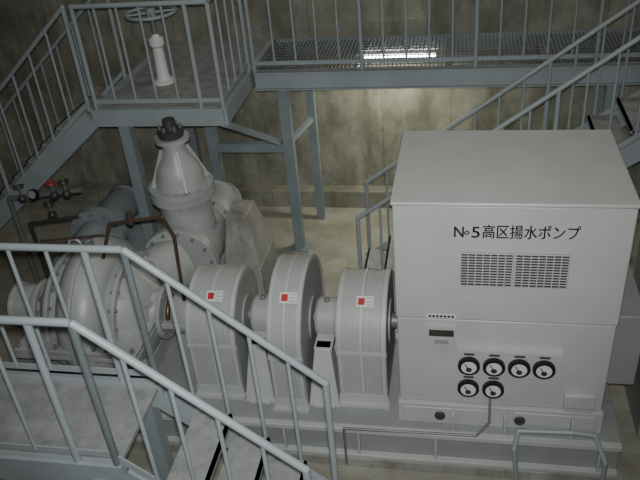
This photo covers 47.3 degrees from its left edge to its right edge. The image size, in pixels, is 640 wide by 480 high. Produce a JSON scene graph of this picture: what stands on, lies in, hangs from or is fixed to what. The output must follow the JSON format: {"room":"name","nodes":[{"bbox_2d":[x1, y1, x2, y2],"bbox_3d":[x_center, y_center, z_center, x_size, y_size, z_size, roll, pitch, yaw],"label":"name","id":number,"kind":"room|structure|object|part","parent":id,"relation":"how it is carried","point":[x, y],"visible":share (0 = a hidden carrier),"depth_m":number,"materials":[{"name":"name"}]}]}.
{"room":"mechanical room","nodes":[
{"label":"mechanical room","id":0,"kind":"room"},
{"bbox_2d":[0,0,639,187],"bbox_3d":[0.143,-3.996,8.498,13.800,8.000,0.200,1,33,11],"label":"wall","id":1,"kind":"structure","parent":0,"point":[360,131],"depth_m":9.76,"materials":[{"name":"concrete"}]},
{"bbox_2d":[0,183,639,211],"bbox_3d":[0.421,-0.620,10.389,13.400,0.250,0.200,1,33,11],"label":"baseboard","id":2,"kind":"structure","parent":1,"relation":"attached to","point":[344,196],"depth_m":10.49,"materials":[{"name":"concrete"}]},
{"bbox_2d":[0,203,639,479],"bbox_3d":[-0.431,2.386,6.164,13.800,0.200,11.100,1,33,11],"label":"floor","id":3,"kind":"structure","parent":0,"point":[333,239],"depth_m":9.52,"materials":[{"name":"concrete"}]},
{"bbox_2d":[6,178,82,283],"bbox_3d":[-2.999,0.125,8.299,0.933,1.761,0.250,1,33,11],"label":"valve","id":4,"kind":"object","parent":3,"relation":"on","point":[33,194],"visible":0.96,"depth_m":8.00,"materials":[{"name":"metal"}]},
{"bbox_2d":[0,0,126,230],"bbox_3d":[-3.680,-1.089,8.744,2.926,3.562,1.028,1,33,11],"label":"staircase","id":5,"kind":"structure","parent":3,"relation":"on","point":[71,133],"depth_m":8.19,"materials":[{"name":"metal"}]},
{"bbox_2d":[54,185,146,264],"bbox_3d":[-2.356,0.174,8.408,0.618,1.459,1.709,1,33,11],"label":"pipe","id":6,"kind":"object","parent":3,"relation":"on","point":[93,220],"visible":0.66,"depth_m":8.08,"materials":[{"name":"grey metal"}]},
{"bbox_2d":[0,243,338,479],"bbox_3d":[-2.026,1.462,4.976,6.266,2.992,0.785,1,33,11],"label":"stair railing","id":7,"kind":"object","parent":3,"relation":"on","point":[54,426],"visible":1,"depth_m":4.55,"materials":[{"name":"metal"}]},
{"bbox_2d":[68,0,281,242],"bbox_3d":[-1.320,-1.409,8.843,1.769,3.504,2.390,1,33,11],"label":"platform","id":8,"kind":"object","parent":3,"relation":"on","point":[213,79],"visible":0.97,"depth_m":7.87,"materials":[{"name":"paint"}]},
{"bbox_2d":[124,0,176,85],"bbox_3d":[-1.813,-2.243,8.033,0.572,1.050,0.572,1,33,11],"label":"stand","id":9,"kind":"object","parent":8,"relation":"on","point":[156,42],"visible":0.81,"depth_m":8.03,"materials":[{"name":"paint"}]},
{"bbox_2d":[213,180,241,263],"bbox_3d":[-1.190,-0.103,8.627,0.777,1.508,0.835,1,33,11],"label":"pipe","id":10,"kind":"object","parent":3,"relation":"on","point":[225,191],"visible":0.18,"depth_m":8.29,"materials":[{"name":"grey metal"}]},
{"bbox_2d":[148,117,229,263],"bbox_3d":[-1.392,-0.410,7.505,0.780,1.790,0.780,1,33,11],"label":"valve","id":11,"kind":"object","parent":10,"relation":"attached to","point":[181,186],"visible":0.73,"depth_m":7.21,"materials":[{"name":"metal"}]},
{"bbox_2d":[224,199,276,293],"bbox_3d":[-0.750,0.267,8.027,0.400,1.450,0.650,1,33,11],"label":"support","id":12,"kind":"object","parent":3,"relation":"on","point":[249,239],"visible":0.64,"depth_m":7.64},
{"bbox_2d":[13,328,622,479],"bbox_3d":[-0.207,1.380,7.117,5.750,0.450,1.570,1,33,11],"label":"base frame","id":13,"kind":"object","parent":3,"relation":"on","point":[539,456],"visible":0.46,"depth_m":6.30,"materials":[{"name":"painted steel"}]},
{"bbox_2d":[7,229,217,378],"bbox_3d":[-2.028,0.580,7.049,1.940,1.521,1.629,1,33,11],"label":"pump","id":14,"kind":"object","parent":13,"relation":"on","point":[193,250],"visible":0.57,"depth_m":6.61,"materials":[{"name":"grey metal"}]},
{"bbox_2d":[40,211,185,300],"bbox_3d":[-1.874,0.153,6.503,1.327,0.921,0.058,0,32,9],"label":"pipe","id":15,"kind":"object","parent":14,"relation":"attached to","point":[130,221],"visible":1,"depth_m":6.35,"materials":[{"name":"copper"}]},
{"bbox_2d":[185,263,261,399],"bbox_3d":[-0.869,0.739,6.816,0.470,1.058,1.000,1,33,11],"label":"guard","id":16,"kind":"object","parent":13,"relation":"on","point":[232,289],"visible":0.86,"depth_m":6.49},
{"bbox_2d":[246,294,274,404],"bbox_3d":[-0.491,0.864,6.785,0.278,0.820,1.020,1,33,11],"label":"pedestal","id":17,"kind":"object","parent":13,"relation":"on","point":[258,312],"visible":0.51,"depth_m":6.54,"materials":[{"name":"grey metal"}]},
{"bbox_2d":[266,253,324,413],"bbox_3d":[-0.200,0.707,6.661,0.320,1.168,1.220,1,33,11],"label":"guard","id":18,"kind":"object","parent":13,"relation":"on","point":[297,280],"visible":0.94,"depth_m":6.28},
{"bbox_2d":[309,296,339,408],"bbox_3d":[0.089,0.876,6.676,0.278,0.820,1.020,1,33,11],"label":"pedestal","id":19,"kind":"object","parent":13,"relation":"on","point":[325,365],"visible":0.66,"depth_m":6.43,"materials":[{"name":"grey metal"}]},
{"bbox_2d":[248,307,397,327],"bbox_3d":[-0.280,0.694,6.668,2.040,0.138,0.138,1,33,11],"label":"shaft","id":20,"kind":"object","parent":19,"relation":"on","point":[394,318],"visible":0.02,"depth_m":6.44,"materials":[{"name":"silver metal"}]},
{"bbox_2d":[336,267,397,409],"bbox_3d":[0.428,0.767,6.574,0.450,1.058,1.000,1,33,11],"label":"guard","id":21,"kind":"object","parent":13,"relation":"on","point":[366,338],"visible":0.99,"depth_m":6.21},
{"bbox_2d":[390,130,639,438],"bbox_3d":[1.617,0.345,6.038,1.915,2.150,1.360,1,33,11],"label":"enclosure","id":22,"kind":"object","parent":13,"relation":"on","point":[516,288],"visible":1,"depth_m":5.50,"materials":[{"name":"metal"}]},
{"bbox_3d":[1.492,1.080,5.793,0.800,0.490,0.105,1,33,11],"label":"gauge panel","id":23,"kind":"part","parent":22,"relation":"part of","materials":[{"name":"metal"}]},
{"bbox_2d":[217,0,639,252],"bbox_3d":[2.731,-1.607,8.544,8.073,3.504,1.330,1,33,11],"label":"walkway","id":24,"kind":"object","parent":3,"relation":"on","point":[307,78],"visible":0.91,"depth_m":8.23,"materials":[{"name":"paint"}]},
{"bbox_2d":[364,50,435,57],"bbox_3d":[0.941,-2.170,8.655,0.850,0.085,0.195,1,33,11],"label":"lamp","id":25,"kind":"object","parent":24,"relation":"attached to","point":[426,50],"visible":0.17,"depth_m":8.61,"materials":[{"name":"white"}]},
{"bbox_2d":[342,398,607,479],"bbox_3d":[1.257,1.673,6.073,2.132,0.819,0.246,4,33,14],"label":"cable conduit","id":26,"kind":"object","parent":3,"relation":"on","point":[519,431],"visible":1,"depth_m":5.90,"materials":[{"name":"metal"}]},
{"bbox_2d":[355,0,639,280],"bbox_3d":[1.957,-0.876,7.499,3.247,3.504,0.847,1,33,11],"label":"staircase","id":27,"kind":"structure","parent":3,"relation":"on","point":[626,110],"depth_m":7.29,"materials":[{"name":"metal"}]},
{"bbox_2d":[624,241,639,436],"bbox_3d":[3.293,0.603,6.232,1.020,2.140,1.080,1,33,11],"label":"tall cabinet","id":28,"kind":"object","parent":3,"relation":"on","point":[632,391],"visible":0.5,"depth_m":6.57,"materials":[{"name":"grey metal"}]}
]}

